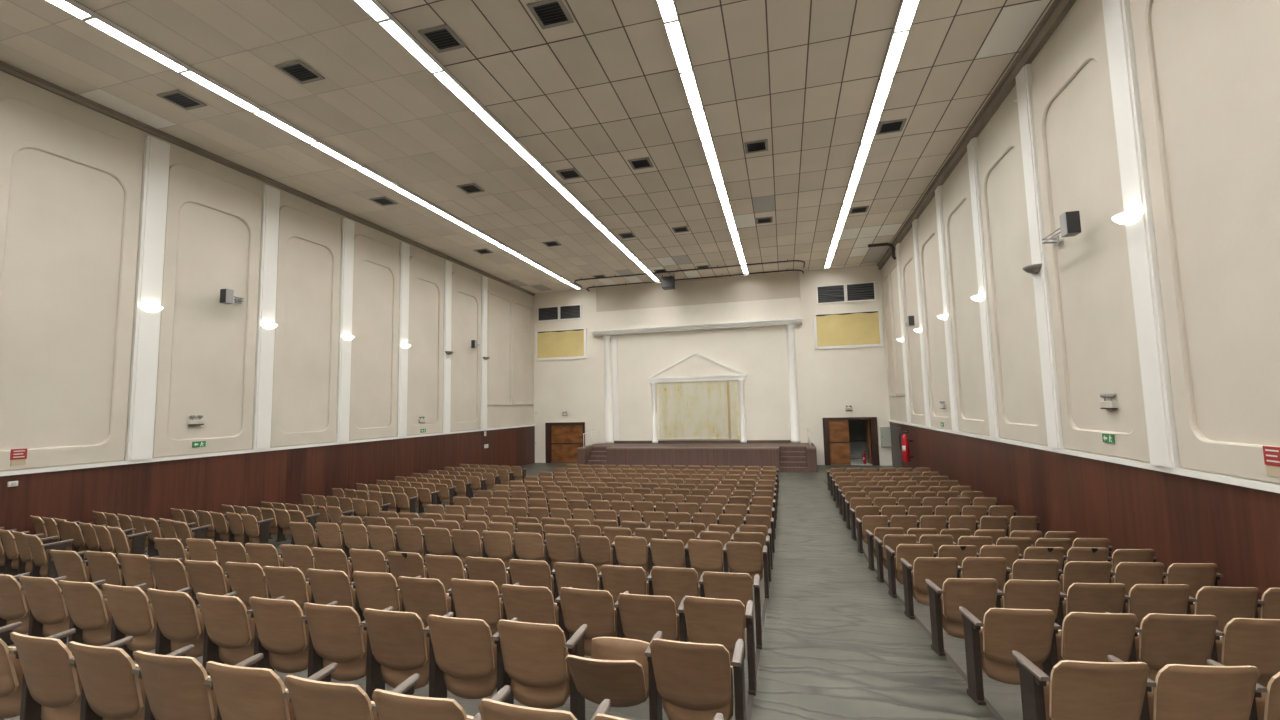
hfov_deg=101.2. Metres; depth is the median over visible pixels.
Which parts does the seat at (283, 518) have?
leg, backrest, seat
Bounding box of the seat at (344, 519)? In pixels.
[339,516,362,524]
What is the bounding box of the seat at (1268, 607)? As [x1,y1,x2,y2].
[1255,588,1279,618]
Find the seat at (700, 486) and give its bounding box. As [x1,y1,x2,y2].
[696,484,714,494]
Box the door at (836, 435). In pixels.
[822,417,879,465]
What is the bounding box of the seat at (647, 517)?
[641,511,665,526]
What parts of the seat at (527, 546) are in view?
leg, seat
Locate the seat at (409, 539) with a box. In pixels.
[393,526,423,558]
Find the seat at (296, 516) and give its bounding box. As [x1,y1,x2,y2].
[288,510,319,543]
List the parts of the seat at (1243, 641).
leg, armrest, seat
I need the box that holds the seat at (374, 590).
[350,571,401,621]
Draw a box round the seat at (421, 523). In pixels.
[410,518,435,536]
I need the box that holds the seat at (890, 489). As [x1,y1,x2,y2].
[883,486,904,495]
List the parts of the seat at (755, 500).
backrest, leg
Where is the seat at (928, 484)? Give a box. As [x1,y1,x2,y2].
[917,481,938,490]
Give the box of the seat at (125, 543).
[107,526,151,562]
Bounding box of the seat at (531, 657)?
[491,618,569,708]
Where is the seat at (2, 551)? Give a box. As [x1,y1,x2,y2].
[0,529,16,572]
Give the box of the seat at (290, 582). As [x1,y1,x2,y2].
[263,566,311,614]
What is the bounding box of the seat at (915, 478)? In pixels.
[909,476,928,484]
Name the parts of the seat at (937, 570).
armrest, leg, seat, backrest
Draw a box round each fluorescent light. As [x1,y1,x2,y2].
[46,0,93,19]
[83,12,188,72]
[180,66,261,112]
[253,107,317,143]
[310,139,363,168]
[354,0,390,21]
[356,165,400,189]
[378,15,443,73]
[394,186,431,206]
[426,203,458,221]
[433,67,484,112]
[453,218,481,233]
[475,107,516,142]
[476,231,501,244]
[496,243,518,254]
[507,139,541,167]
[514,252,534,263]
[530,261,547,270]
[534,164,563,188]
[544,269,559,277]
[556,185,581,205]
[557,276,571,283]
[568,282,581,289]
[575,203,596,219]
[590,218,609,232]
[604,231,620,243]
[615,242,630,253]
[626,251,639,261]
[635,260,647,269]
[643,268,654,276]
[651,275,660,282]
[656,0,678,22]
[664,15,692,72]
[680,70,702,111]
[692,107,711,141]
[702,139,718,166]
[710,165,724,186]
[716,186,728,204]
[722,202,732,218]
[726,216,736,231]
[730,231,739,242]
[734,242,742,251]
[737,252,744,260]
[739,260,746,268]
[742,268,748,274]
[824,261,831,268]
[826,251,834,260]
[829,243,837,252]
[831,231,841,242]
[834,219,845,231]
[838,205,850,219]
[842,188,855,205]
[847,168,862,189]
[853,144,870,169]
[860,113,880,145]
[869,78,892,116]
[879,30,909,79]
[893,0,919,32]
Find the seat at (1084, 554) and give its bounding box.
[1061,547,1109,573]
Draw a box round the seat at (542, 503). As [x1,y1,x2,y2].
[527,498,547,508]
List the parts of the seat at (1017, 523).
backrest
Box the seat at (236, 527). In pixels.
[225,512,243,542]
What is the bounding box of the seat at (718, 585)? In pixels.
[699,571,762,648]
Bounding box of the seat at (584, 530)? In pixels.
[571,525,600,545]
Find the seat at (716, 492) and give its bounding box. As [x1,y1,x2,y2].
[711,489,730,503]
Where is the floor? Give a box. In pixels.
[0,463,1022,719]
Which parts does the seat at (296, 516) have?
backrest, leg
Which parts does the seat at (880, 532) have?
leg, seat, backrest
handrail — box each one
[583,430,598,446]
[807,429,810,446]
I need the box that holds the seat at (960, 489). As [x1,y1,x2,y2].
[949,486,971,495]
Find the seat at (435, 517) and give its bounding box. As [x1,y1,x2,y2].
[421,513,442,525]
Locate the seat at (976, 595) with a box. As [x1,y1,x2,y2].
[925,578,998,655]
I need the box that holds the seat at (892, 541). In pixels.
[874,534,916,581]
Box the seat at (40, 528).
[30,515,54,538]
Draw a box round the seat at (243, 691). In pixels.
[204,653,294,719]
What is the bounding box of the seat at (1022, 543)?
[992,537,1031,558]
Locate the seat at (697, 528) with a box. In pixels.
[676,523,705,537]
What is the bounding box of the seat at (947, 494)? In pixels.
[936,491,958,505]
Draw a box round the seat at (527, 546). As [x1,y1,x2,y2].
[511,532,544,560]
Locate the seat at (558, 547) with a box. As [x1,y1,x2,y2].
[543,534,578,574]
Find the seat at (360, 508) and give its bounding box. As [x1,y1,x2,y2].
[351,498,367,521]
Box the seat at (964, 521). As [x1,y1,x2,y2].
[946,515,976,535]
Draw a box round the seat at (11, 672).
[0,622,22,719]
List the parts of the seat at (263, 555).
seat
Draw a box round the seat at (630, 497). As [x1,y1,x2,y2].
[622,493,641,508]
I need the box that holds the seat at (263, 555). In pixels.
[245,543,282,567]
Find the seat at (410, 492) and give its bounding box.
[404,487,418,506]
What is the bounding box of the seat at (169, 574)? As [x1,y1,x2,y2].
[148,557,191,597]
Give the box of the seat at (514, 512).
[505,507,527,521]
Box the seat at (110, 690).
[68,636,145,719]
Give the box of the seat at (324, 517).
[312,505,329,528]
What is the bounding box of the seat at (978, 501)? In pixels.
[970,497,998,514]
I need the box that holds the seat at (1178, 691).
[1107,655,1260,719]
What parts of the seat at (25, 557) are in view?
backrest, leg, seat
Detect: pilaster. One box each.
[125,135,169,460]
[252,185,279,449]
[335,218,354,441]
[396,242,409,436]
[442,260,451,432]
[481,276,487,428]
[896,243,911,423]
[912,219,931,426]
[935,185,960,431]
[967,137,999,437]
[1015,64,1064,448]
[1102,0,1181,467]
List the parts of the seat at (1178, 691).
armrest, leg, seat, backrest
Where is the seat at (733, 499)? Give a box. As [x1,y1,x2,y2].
[727,496,749,507]
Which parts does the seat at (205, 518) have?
seat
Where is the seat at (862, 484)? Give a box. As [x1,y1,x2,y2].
[857,481,876,490]
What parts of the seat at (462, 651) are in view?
leg, armrest, backrest, seat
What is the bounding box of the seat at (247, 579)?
[224,562,268,610]
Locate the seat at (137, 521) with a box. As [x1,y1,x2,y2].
[130,515,147,552]
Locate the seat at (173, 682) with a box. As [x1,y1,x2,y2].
[132,644,216,719]
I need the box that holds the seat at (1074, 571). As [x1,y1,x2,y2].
[1057,561,1111,597]
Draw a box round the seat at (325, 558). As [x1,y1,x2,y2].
[312,547,351,582]
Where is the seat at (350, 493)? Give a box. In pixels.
[344,489,357,502]
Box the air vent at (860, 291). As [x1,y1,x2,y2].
[816,281,875,303]
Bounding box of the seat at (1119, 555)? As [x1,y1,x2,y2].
[1108,549,1158,575]
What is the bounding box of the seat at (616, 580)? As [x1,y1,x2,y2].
[598,565,648,608]
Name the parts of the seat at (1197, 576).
leg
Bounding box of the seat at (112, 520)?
[104,513,121,528]
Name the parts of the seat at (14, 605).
leg, backrest, seat, armrest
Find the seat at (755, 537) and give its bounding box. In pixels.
[731,532,770,580]
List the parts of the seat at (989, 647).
armrest, leg, seat, backrest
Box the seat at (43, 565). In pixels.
[24,534,73,578]
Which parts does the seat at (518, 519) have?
backrest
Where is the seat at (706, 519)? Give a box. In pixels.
[691,513,716,528]
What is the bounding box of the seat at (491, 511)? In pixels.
[485,506,506,520]
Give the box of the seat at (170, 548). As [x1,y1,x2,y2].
[154,538,189,568]
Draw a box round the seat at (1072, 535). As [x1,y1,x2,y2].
[1042,531,1077,545]
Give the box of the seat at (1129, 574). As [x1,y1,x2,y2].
[1109,562,1164,595]
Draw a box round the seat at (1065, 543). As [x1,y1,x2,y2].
[1031,538,1071,559]
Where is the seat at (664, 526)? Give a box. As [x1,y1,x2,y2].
[647,521,675,538]
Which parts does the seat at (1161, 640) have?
armrest, leg, seat, backrest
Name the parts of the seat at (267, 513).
backrest, seat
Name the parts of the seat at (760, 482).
backrest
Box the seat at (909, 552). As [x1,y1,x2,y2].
[885,544,933,597]
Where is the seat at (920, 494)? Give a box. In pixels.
[912,491,935,505]
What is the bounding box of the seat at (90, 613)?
[58,579,111,654]
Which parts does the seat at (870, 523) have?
leg, seat, backrest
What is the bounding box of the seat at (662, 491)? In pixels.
[652,488,670,498]
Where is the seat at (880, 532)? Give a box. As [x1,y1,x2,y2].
[866,527,904,570]
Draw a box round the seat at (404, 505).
[394,493,417,513]
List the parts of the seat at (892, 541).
armrest, leg, seat, backrest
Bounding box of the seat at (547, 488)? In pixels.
[543,486,560,495]
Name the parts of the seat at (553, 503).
backrest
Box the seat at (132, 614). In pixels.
[102,583,156,660]
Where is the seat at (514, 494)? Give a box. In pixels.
[509,491,527,505]
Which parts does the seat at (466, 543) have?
leg, seat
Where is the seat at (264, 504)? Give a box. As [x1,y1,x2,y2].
[260,501,274,512]
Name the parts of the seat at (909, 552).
armrest, leg, seat, backrest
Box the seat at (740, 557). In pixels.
[722,542,768,598]
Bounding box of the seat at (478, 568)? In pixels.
[464,556,509,594]
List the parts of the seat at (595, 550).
leg, backrest, seat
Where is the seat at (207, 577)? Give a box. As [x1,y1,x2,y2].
[184,560,229,604]
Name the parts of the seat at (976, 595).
armrest, leg, seat, backrest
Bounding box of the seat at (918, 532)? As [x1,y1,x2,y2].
[904,528,937,541]
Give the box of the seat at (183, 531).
[171,520,210,546]
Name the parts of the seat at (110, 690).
leg, armrest, seat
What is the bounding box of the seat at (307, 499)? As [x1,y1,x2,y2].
[301,494,315,509]
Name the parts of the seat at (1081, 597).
leg, seat, backrest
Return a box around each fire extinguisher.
[862,451,865,463]
[899,430,913,461]
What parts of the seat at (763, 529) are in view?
backrest, leg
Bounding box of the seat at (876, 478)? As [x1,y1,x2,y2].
[871,476,889,484]
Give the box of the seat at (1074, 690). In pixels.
[1012,650,1150,719]
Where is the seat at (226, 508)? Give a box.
[221,504,235,519]
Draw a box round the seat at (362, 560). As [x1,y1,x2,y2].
[347,549,388,581]
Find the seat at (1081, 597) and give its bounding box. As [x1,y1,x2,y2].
[1055,583,1126,626]
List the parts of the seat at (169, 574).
seat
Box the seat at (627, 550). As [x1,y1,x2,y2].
[611,536,648,573]
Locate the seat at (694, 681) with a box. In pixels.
[644,631,745,719]
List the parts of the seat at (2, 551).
backrest, seat, leg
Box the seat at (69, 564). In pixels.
[49,550,89,581]
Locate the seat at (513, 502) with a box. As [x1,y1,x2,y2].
[508,498,528,511]
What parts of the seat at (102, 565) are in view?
seat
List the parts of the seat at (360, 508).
backrest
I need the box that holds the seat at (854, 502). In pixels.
[845,498,871,529]
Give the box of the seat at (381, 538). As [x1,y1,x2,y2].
[366,525,395,559]
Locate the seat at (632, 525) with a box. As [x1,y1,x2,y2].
[619,521,646,536]
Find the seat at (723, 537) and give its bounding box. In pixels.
[696,531,730,566]
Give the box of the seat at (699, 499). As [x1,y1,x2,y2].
[684,495,705,511]
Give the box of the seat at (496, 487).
[493,485,510,497]
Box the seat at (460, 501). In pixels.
[452,497,471,512]
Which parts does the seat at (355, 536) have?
leg, backrest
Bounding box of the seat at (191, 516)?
[182,509,200,528]
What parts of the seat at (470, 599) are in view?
leg, seat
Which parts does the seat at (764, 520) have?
backrest, leg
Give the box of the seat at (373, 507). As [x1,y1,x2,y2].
[365,500,390,516]
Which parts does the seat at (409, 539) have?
leg, seat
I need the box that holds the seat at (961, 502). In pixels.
[945,497,970,513]
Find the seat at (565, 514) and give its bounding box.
[548,508,571,523]
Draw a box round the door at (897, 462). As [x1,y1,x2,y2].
[890,426,902,468]
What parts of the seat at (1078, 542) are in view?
backrest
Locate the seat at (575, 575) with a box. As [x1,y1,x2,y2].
[551,562,599,602]
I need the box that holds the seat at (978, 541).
[953,536,992,556]
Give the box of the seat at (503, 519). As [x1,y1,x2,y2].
[490,516,515,528]
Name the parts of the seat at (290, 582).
seat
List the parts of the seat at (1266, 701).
armrest, leg, seat, backrest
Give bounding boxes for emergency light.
[188,415,203,424]
[418,417,424,422]
[939,401,944,408]
[1099,393,1117,408]
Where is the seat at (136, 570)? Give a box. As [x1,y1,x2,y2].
[116,553,155,599]
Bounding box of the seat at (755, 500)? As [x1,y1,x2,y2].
[750,496,775,527]
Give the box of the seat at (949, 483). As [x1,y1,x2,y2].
[938,480,960,490]
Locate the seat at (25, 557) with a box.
[12,531,43,576]
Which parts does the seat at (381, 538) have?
seat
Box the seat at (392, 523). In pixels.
[386,518,409,535]
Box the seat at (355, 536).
[339,523,368,560]
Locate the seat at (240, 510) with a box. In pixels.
[233,505,249,517]
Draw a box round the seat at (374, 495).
[368,491,382,506]
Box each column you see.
[603,335,612,442]
[785,324,799,442]
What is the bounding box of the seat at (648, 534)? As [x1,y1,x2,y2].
[632,528,663,549]
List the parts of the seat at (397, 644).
leg, armrest, backrest, seat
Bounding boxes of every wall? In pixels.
[0,71,533,471]
[533,265,891,465]
[596,271,800,311]
[828,420,871,464]
[881,0,1279,483]
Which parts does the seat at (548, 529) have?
backrest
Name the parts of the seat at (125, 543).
backrest, leg, seat, leg, armrest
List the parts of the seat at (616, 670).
armrest, leg, backrest, seat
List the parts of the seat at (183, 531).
backrest, seat, leg, armrest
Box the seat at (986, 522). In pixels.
[975,516,1007,531]
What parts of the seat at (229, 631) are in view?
leg, armrest, backrest, seat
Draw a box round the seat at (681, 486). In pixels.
[677,484,695,494]
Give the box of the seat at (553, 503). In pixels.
[547,499,568,512]
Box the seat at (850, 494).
[841,491,865,521]
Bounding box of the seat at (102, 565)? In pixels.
[82,551,122,595]
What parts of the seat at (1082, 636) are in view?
leg, armrest, seat, backrest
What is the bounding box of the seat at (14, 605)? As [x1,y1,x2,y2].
[0,572,29,644]
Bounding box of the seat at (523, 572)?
[506,559,553,598]
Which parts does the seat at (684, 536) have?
backrest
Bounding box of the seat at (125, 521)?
[117,514,134,534]
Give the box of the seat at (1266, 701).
[1207,659,1279,719]
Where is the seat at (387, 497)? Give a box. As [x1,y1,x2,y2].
[381,492,396,511]
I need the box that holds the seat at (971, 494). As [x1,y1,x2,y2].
[958,491,984,505]
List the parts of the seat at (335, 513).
backrest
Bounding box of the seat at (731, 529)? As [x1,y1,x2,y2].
[706,524,735,535]
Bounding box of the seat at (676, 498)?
[663,494,683,506]
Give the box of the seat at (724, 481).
[719,479,736,488]
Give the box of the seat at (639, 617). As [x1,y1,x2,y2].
[614,591,679,642]
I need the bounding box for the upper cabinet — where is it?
[880,427,890,446]
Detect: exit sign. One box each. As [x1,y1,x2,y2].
[192,441,205,447]
[1102,433,1114,443]
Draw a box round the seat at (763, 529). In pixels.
[736,525,772,568]
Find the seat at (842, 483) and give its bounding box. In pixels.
[835,481,856,507]
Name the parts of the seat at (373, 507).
backrest, leg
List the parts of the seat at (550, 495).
backrest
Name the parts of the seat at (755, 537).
backrest, leg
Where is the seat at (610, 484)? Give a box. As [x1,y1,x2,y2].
[606,482,622,490]
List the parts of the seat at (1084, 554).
backrest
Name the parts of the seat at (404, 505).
backrest, seat, leg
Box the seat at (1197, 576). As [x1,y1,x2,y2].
[1162,563,1222,597]
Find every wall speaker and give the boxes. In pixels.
[220,289,243,303]
[471,340,479,347]
[905,315,914,326]
[1041,211,1080,245]
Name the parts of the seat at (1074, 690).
armrest, leg, seat, backrest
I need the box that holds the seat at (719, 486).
[715,484,733,495]
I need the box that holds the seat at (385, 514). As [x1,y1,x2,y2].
[378,511,398,523]
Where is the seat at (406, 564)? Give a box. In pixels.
[384,551,426,585]
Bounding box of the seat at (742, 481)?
[737,479,755,487]
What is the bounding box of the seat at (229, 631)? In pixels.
[196,591,254,675]
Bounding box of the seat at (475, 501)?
[470,497,489,510]
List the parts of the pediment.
raking cornice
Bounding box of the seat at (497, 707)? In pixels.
[472,685,576,719]
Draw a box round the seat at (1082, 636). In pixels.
[1043,612,1137,676]
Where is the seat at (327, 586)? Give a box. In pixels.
[306,568,355,608]
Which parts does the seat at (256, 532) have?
leg, backrest, seat, leg, armrest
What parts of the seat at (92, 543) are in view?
leg, backrest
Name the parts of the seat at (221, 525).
backrest, leg, seat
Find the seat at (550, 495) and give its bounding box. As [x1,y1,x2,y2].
[545,492,564,505]
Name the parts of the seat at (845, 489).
leg, backrest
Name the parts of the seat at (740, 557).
leg, backrest, seat, armrest, leg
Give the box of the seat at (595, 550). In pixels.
[576,535,612,573]
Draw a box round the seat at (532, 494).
[527,491,545,502]
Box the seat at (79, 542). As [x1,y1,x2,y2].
[64,521,91,560]
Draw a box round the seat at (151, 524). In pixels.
[142,517,163,556]
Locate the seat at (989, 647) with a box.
[959,606,1055,705]
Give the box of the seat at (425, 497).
[417,488,438,512]
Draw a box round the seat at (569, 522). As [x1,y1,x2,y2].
[565,519,590,534]
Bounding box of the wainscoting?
[890,422,1279,599]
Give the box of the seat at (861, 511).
[850,506,878,539]
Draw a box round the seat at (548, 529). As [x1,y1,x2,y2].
[542,524,570,539]
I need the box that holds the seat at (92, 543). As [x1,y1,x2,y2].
[79,522,105,559]
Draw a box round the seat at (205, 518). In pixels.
[197,510,214,538]
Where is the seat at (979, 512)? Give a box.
[960,506,986,524]
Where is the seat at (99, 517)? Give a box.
[93,511,108,527]
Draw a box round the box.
[662,275,674,289]
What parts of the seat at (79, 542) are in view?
backrest, leg, seat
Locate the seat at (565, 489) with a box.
[560,486,577,498]
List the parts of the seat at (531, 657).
leg, armrest, backrest, seat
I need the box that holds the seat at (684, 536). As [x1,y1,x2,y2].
[664,530,695,565]
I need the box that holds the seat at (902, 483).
[897,481,916,490]
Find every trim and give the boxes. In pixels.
[612,335,618,439]
[746,487,778,719]
[824,481,1003,719]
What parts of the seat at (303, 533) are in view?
seat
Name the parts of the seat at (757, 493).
backrest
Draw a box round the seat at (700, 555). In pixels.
[684,539,722,579]
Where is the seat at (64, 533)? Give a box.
[55,518,79,550]
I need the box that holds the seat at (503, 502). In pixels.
[489,498,508,514]
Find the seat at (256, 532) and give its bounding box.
[240,514,273,550]
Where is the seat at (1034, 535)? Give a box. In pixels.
[1006,531,1042,545]
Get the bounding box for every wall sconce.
[138,305,162,312]
[260,323,276,328]
[341,335,353,339]
[400,344,410,348]
[913,328,921,332]
[937,314,947,319]
[971,294,984,301]
[1022,263,1041,273]
[1112,208,1143,224]
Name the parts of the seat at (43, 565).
backrest, leg, armrest, seat, leg, armrest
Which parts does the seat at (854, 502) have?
leg, backrest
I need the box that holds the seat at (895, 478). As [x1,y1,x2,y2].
[890,476,909,484]
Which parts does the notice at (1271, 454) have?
red plate, beige plate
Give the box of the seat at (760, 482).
[756,480,777,505]
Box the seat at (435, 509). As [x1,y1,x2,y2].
[425,504,445,518]
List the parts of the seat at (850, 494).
leg, backrest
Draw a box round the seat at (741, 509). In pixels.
[723,504,746,524]
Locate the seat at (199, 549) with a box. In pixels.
[184,538,219,563]
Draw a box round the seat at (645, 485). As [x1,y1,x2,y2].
[641,483,658,493]
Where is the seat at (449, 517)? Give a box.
[443,514,465,529]
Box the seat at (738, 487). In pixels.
[734,485,753,493]
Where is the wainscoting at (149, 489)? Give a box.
[0,426,534,534]
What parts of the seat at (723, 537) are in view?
backrest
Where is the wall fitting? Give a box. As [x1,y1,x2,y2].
[7,481,17,486]
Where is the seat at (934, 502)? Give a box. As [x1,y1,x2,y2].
[921,497,945,513]
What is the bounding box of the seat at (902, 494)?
[889,491,911,504]
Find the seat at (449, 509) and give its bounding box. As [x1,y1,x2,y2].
[444,505,465,519]
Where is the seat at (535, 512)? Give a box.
[526,507,549,522]
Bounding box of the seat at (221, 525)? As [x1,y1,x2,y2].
[210,512,228,541]
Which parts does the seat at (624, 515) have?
backrest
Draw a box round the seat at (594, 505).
[588,500,609,513]
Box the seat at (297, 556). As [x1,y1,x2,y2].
[278,544,316,578]
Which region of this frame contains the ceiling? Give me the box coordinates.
[0,0,1054,293]
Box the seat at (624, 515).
[617,510,641,527]
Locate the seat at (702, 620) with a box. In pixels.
[677,595,756,695]
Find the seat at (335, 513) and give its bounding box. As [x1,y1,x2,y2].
[327,506,354,529]
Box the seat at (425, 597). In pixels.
[397,575,450,628]
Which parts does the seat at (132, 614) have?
leg, armrest, backrest, seat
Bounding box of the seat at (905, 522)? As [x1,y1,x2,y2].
[888,515,916,534]
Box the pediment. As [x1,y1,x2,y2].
[647,352,746,442]
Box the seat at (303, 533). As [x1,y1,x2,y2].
[289,522,317,554]
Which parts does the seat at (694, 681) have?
armrest, leg, backrest, seat, armrest, leg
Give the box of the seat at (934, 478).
[929,476,948,484]
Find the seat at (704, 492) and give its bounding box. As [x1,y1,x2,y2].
[690,489,709,499]
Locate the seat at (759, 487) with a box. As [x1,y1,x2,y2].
[754,485,776,507]
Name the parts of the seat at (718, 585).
leg, armrest, backrest, armrest, leg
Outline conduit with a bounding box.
[868,243,895,259]
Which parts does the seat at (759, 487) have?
backrest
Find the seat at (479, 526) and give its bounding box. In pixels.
[460,521,486,539]
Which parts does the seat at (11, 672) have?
leg, backrest, armrest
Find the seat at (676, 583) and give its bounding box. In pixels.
[647,566,699,613]
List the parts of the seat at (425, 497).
leg, backrest, seat, leg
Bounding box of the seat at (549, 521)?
[539,517,564,529]
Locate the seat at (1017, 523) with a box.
[1006,516,1039,537]
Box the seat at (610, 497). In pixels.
[602,493,621,504]
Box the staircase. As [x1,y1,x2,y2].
[850,441,871,462]
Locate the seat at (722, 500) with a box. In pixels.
[706,495,726,509]
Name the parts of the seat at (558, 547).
leg, backrest, seat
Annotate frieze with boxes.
[594,297,800,329]
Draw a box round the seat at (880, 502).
[872,497,895,514]
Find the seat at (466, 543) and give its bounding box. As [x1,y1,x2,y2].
[450,529,482,564]
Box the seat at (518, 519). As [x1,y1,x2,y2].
[514,517,538,527]
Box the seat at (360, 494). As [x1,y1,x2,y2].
[355,490,369,500]
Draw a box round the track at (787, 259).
[574,259,804,286]
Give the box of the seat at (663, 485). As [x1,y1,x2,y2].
[659,483,676,491]
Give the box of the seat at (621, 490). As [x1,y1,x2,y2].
[614,487,631,500]
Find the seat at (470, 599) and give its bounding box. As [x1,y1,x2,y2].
[446,578,502,635]
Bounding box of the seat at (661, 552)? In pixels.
[647,539,684,573]
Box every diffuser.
[186,72,254,108]
[257,112,311,140]
[315,143,358,165]
[361,168,396,186]
[398,189,426,204]
[430,206,453,219]
[437,72,480,108]
[456,221,477,231]
[479,112,512,139]
[479,234,496,243]
[510,142,538,164]
[537,168,560,185]
[559,188,577,203]
[577,205,593,217]
[593,220,606,230]
[606,233,618,241]
[617,244,628,251]
[658,0,675,17]
[666,22,690,68]
[694,111,710,138]
[703,142,716,163]
[711,166,722,184]
[717,187,727,201]
[723,204,732,216]
[727,219,735,229]
[731,231,738,240]
[738,252,743,258]
[827,253,833,259]
[830,243,836,250]
[832,232,840,241]
[836,220,843,230]
[839,206,848,217]
[844,189,854,203]
[849,169,860,186]
[855,145,868,166]
[862,116,878,142]
[896,0,916,27]
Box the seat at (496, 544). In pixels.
[480,531,513,567]
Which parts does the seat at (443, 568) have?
seat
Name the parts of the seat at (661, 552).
leg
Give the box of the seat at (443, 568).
[423,554,467,591]
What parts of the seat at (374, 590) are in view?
leg, seat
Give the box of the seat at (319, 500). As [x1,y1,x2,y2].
[313,495,327,512]
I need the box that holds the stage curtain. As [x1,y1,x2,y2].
[657,381,739,438]
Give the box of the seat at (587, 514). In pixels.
[571,509,594,524]
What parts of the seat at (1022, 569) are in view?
leg, backrest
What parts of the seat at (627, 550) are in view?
leg, seat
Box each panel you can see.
[0,97,142,470]
[152,163,261,457]
[270,206,340,447]
[349,234,399,440]
[407,256,443,435]
[450,272,480,431]
[487,290,511,405]
[512,300,532,405]
[535,328,586,360]
[813,310,883,349]
[881,271,896,396]
[889,261,904,395]
[900,234,925,425]
[918,204,951,429]
[942,162,989,435]
[978,100,1047,445]
[1031,0,1149,462]
[1129,0,1279,483]
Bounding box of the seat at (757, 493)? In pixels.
[752,490,776,519]
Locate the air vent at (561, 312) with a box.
[537,304,580,321]
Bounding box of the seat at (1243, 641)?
[1208,618,1279,687]
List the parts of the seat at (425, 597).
seat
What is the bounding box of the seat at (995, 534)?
[971,530,1005,544]
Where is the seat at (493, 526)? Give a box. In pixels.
[487,522,514,538]
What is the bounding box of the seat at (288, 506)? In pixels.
[285,503,298,514]
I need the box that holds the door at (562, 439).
[545,422,584,462]
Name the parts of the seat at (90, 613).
backrest, armrest, leg, seat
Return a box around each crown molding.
[0,61,534,295]
[591,317,801,335]
[877,0,1076,269]
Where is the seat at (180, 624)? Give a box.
[147,587,203,657]
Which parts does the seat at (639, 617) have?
leg, armrest, seat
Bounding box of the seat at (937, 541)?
[917,535,953,556]
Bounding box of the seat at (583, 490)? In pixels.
[578,487,594,499]
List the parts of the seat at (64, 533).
backrest, seat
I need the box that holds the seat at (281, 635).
[247,596,308,672]
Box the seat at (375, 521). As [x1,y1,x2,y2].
[362,516,386,533]
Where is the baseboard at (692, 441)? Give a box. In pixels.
[614,440,790,442]
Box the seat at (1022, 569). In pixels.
[1002,559,1059,595]
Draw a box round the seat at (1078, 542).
[1071,538,1113,556]
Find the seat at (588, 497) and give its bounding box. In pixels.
[583,493,601,507]
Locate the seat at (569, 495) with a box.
[564,492,582,503]
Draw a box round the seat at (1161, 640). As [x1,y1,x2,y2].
[1105,612,1218,681]
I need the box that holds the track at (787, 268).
[586,268,803,290]
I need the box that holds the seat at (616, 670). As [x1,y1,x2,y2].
[564,624,649,719]
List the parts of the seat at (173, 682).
leg, armrest, seat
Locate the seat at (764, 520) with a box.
[743,515,774,552]
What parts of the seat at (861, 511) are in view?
leg, backrest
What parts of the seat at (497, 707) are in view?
armrest, backrest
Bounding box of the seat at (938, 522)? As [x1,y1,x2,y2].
[917,515,946,534]
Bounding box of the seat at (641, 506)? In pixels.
[631,501,653,519]
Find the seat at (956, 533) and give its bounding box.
[937,529,970,543]
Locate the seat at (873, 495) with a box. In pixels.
[866,492,889,505]
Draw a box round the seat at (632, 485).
[624,483,640,491]
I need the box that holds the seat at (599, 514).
[593,510,617,521]
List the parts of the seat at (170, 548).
seat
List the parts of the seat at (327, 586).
leg, seat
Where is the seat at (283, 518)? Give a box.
[274,509,291,541]
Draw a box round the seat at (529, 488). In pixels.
[526,486,542,495]
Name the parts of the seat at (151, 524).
backrest, leg, seat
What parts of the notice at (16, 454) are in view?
beige plate, red plate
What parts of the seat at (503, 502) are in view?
backrest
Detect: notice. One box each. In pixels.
[10,448,26,465]
[1263,446,1279,476]
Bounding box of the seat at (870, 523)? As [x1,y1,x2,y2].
[856,515,887,552]
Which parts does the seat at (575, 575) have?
leg, backrest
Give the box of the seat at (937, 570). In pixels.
[900,557,958,618]
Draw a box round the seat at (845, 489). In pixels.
[838,486,860,514]
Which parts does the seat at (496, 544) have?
leg, backrest, seat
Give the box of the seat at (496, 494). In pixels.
[492,491,508,504]
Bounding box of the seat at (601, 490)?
[595,487,613,499]
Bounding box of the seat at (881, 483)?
[877,481,896,490]
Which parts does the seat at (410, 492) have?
backrest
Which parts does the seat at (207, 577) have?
leg, seat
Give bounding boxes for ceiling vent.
[156,90,206,109]
[275,60,324,83]
[369,196,397,205]
[418,24,465,52]
[457,183,484,193]
[474,249,492,253]
[527,0,572,28]
[542,241,560,246]
[556,168,582,179]
[618,232,635,238]
[628,157,653,169]
[672,226,689,232]
[696,265,708,267]
[744,139,767,153]
[756,217,772,223]
[849,206,868,213]
[876,118,906,134]
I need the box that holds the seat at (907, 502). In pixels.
[896,498,920,514]
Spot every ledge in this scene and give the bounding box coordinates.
[0,425,534,475]
[889,420,1279,492]
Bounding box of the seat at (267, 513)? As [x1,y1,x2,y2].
[260,507,277,538]
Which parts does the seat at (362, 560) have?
backrest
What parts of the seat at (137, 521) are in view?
backrest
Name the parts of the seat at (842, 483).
leg, backrest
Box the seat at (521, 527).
[514,522,543,543]
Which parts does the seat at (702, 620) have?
armrest, leg, backrest, seat, armrest, leg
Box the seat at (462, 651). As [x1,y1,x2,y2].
[423,612,496,698]
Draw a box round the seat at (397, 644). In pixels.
[359,606,429,700]
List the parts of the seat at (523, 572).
seat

